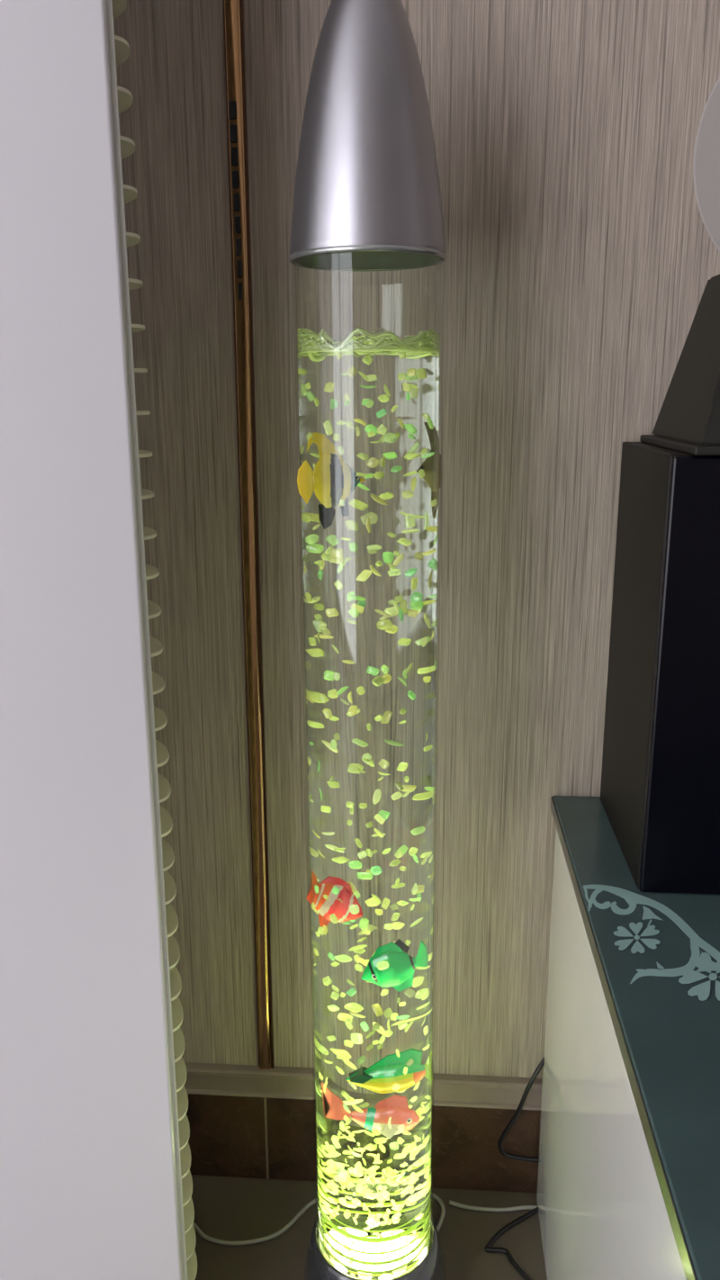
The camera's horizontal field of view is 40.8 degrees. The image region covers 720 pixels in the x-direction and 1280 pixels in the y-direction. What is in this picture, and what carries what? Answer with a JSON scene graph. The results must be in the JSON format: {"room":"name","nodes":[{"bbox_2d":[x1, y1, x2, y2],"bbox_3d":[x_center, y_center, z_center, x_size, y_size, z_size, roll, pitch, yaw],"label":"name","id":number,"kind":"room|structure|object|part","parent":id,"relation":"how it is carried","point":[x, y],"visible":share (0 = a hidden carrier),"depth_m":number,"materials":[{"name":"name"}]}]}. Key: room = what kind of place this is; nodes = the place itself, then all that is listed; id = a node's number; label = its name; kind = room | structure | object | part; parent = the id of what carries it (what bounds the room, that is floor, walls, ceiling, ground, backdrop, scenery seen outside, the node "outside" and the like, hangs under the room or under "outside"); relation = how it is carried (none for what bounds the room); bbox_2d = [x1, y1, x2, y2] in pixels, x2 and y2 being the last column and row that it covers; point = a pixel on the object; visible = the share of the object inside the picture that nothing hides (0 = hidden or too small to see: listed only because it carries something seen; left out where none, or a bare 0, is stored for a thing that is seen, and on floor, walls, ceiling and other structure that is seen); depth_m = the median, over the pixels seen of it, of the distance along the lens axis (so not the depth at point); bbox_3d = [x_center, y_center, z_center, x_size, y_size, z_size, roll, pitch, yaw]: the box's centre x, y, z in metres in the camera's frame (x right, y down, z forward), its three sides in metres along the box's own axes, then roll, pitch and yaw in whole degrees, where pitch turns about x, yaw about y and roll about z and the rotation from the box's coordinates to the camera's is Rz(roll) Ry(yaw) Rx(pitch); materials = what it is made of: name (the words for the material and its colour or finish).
{"room":"living room","nodes":[
{"label":"living room","id":0,"kind":"room"},
{"bbox_2d":[191,1174,547,1279],"bbox_3d":[-0.255,0.941,0.139,5.500,0.050,2.364,1,14,4],"label":"floor","id":1,"kind":"structure","parent":0,"point":[227,1208],"depth_m":1.10,"materials":[{"name":"beige tile"}]},
{"bbox_2d":[0,0,197,1279],"bbox_3d":[-0.413,-0.155,0.727,0.493,1.780,0.235,-6,16,-23],"label":"air conditioner","id":2,"kind":"object","parent":1,"relation":"on","point":[96,1180],"visible":1,"depth_m":0.75,"materials":[{"name":"white plastic"}]},
{"bbox_3d":[-0.174,-0.170,0.732,0.005,1.725,0.028,-6,16,-23],"label":"panel frame","id":3,"kind":"part","parent":2,"relation":"part of","materials":[{"name":"white plastic"}]},
{"bbox_2d":[193,1192,445,1245],"bbox_3d":[-0.118,0.659,1.115,0.432,0.008,0.090,1,14,4],"label":"power cord","id":4,"kind":"object","parent":1,"relation":"on","point":[308,1205],"visible":0.45,"depth_m":1.09,"materials":[{"name":"grey plastic"}]},
{"bbox_2d":[288,0,446,1279],"bbox_3d":[0.014,0.101,0.853,0.150,1.219,0.150,-12,18,-38],"label":"lamp","id":5,"kind":"object","parent":1,"relation":"on","point":[367,196],"visible":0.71,"depth_m":0.69,"materials":[{"name":"grey plastic"}]},
{"bbox_2d":[296,326,440,1279],"bbox_3d":[0.011,0.179,0.874,0.125,0.882,0.113,0,14,4],"label":"water","id":6,"kind":"object","parent":5,"relation":"in","point":[368,402],"visible":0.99,"depth_m":0.81,"materials":[{"name":"clear liquid"}]},
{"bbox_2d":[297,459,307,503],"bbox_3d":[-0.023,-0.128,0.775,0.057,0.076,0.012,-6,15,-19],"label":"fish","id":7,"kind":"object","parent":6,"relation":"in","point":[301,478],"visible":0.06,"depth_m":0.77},
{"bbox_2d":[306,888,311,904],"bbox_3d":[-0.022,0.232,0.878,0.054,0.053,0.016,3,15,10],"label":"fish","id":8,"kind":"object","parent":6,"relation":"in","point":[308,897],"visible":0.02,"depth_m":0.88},
{"bbox_2d":[305,328,424,342],"bbox_3d":[0.007,-0.235,0.767,0.110,0.026,0.111,-12,19,-38],"label":"froth","id":9,"kind":"object","parent":6,"relation":"on","point":[322,333],"visible":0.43,"depth_m":0.74,"materials":[{"name":"green liquid"}]},
{"bbox_2d":[438,453,441,487],"bbox_3d":[0.050,-0.141,0.805,0.039,0.079,0.008,9,17,33],"label":"fish","id":10,"kind":"object","parent":6,"relation":"in","point":[439,463],"visible":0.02,"depth_m":0.79},
{"bbox_3d":[0.006,-0.297,0.751,0.113,0.004,0.113,0,14,4],"label":"plate","id":11,"kind":"part","parent":5,"relation":"part of","materials":[{"name":"grey metal"}]},
{"bbox_2d":[449,1199,537,1212],"bbox_3d":[0.165,0.658,1.121,0.124,0.005,0.012,1,14,4],"label":"power cord","id":12,"kind":"object","parent":1,"relation":"on","point":[451,1203],"visible":0.84,"depth_m":1.12,"materials":[{"name":"grey plastic"}]},
{"bbox_2d":[484,1206,538,1279],"bbox_3d":[0.181,0.672,1.065,0.088,0.005,0.152,1,14,4],"label":"cable","id":13,"kind":"object","parent":1,"relation":"on","point":[487,1248],"visible":0.91,"depth_m":1.07,"materials":[{"name":"black plastic"}]},
{"bbox_2d":[536,795,719,1279],"bbox_3d":[0.870,0.504,0.705,1.386,0.506,0.692,1,14,4],"label":"media cabinet","id":14,"kind":"object","parent":1,"relation":"on","point":[628,1175],"visible":1,"depth_m":0.73,"materials":[{"name":"white paint"}]},
{"bbox_2d":[497,1056,544,1162],"bbox_3d":[0.197,0.514,1.094,0.076,0.185,0.010,0,14,2],"label":"cable","id":15,"kind":"object","parent":14,"relation":"hanging from","point":[540,1066],"visible":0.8,"depth_m":1.10,"materials":[{"name":"black plastic"}]},
{"bbox_2d":[583,884,719,1000],"bbox_3d":[0.236,0.232,0.756,0.103,0.001,0.163,1,14,4],"label":"print","id":16,"kind":"object","parent":14,"relation":"on","point":[646,946],"depth_m":0.75},
{"bbox_2d":[599,441,719,894],"bbox_3d":[0.401,0.016,0.861,0.316,0.367,0.198,1,14,4],"label":"speaker box","id":17,"kind":"object","parent":14,"relation":"on","point":[660,797],"visible":1,"depth_m":0.80,"materials":[{"name":"black wood"}]},
{"bbox_2d":[640,274,719,455],"bbox_3d":[0.368,-0.229,0.794,0.222,0.141,0.196,1,14,4],"label":"speaker","id":18,"kind":"object","parent":17,"relation":"on","point":[688,421],"visible":1,"depth_m":0.79},
{"bbox_2d":[113,0,719,1078],"bbox_3d":[-0.180,-0.624,0.902,5.300,2.600,0.100,1,14,4],"label":"wall","id":19,"kind":"structure","parent":0,"point":[581,256],"depth_m":0.94,"materials":[{"name":"wood"}]},
{"bbox_2d":[223,0,274,1069],"bbox_3d":[-0.113,-0.678,0.828,0.018,2.460,0.008,1,14,4],"label":"trim","id":20,"kind":"structure","parent":19,"relation":"attached to","point":[233,10],"depth_m":0.96,"materials":[{"name":"gold metal"}]},
{"bbox_2d":[186,1093,540,1193],"bbox_3d":[-0.111,0.589,1.159,2.400,0.121,0.018,1,14,4],"label":"baseboard","id":21,"kind":"structure","parent":19,"relation":"attached to","point":[264,1138],"depth_m":1.14,"materials":[{"name":"brown stone"}]},
{"bbox_2d":[184,1062,542,1110],"bbox_3d":[-0.180,0.516,1.137,5.300,0.032,0.014,1,14,4],"label":"trim","id":22,"kind":"structure","parent":19,"relation":"attached to","point":[474,1091],"depth_m":1.12,"materials":[{"name":"beige wood"}]},
{"bbox_2d":[693,76,719,252],"bbox_3d":[0.423,-0.430,0.855,0.250,0.250,0.003,1,14,4],"label":"wall plate","id":23,"kind":"object","parent":19,"relation":"attached to","point":[707,151],"visible":1,"depth_m":0.86,"materials":[{"name":"grey plastic"}]}
]}

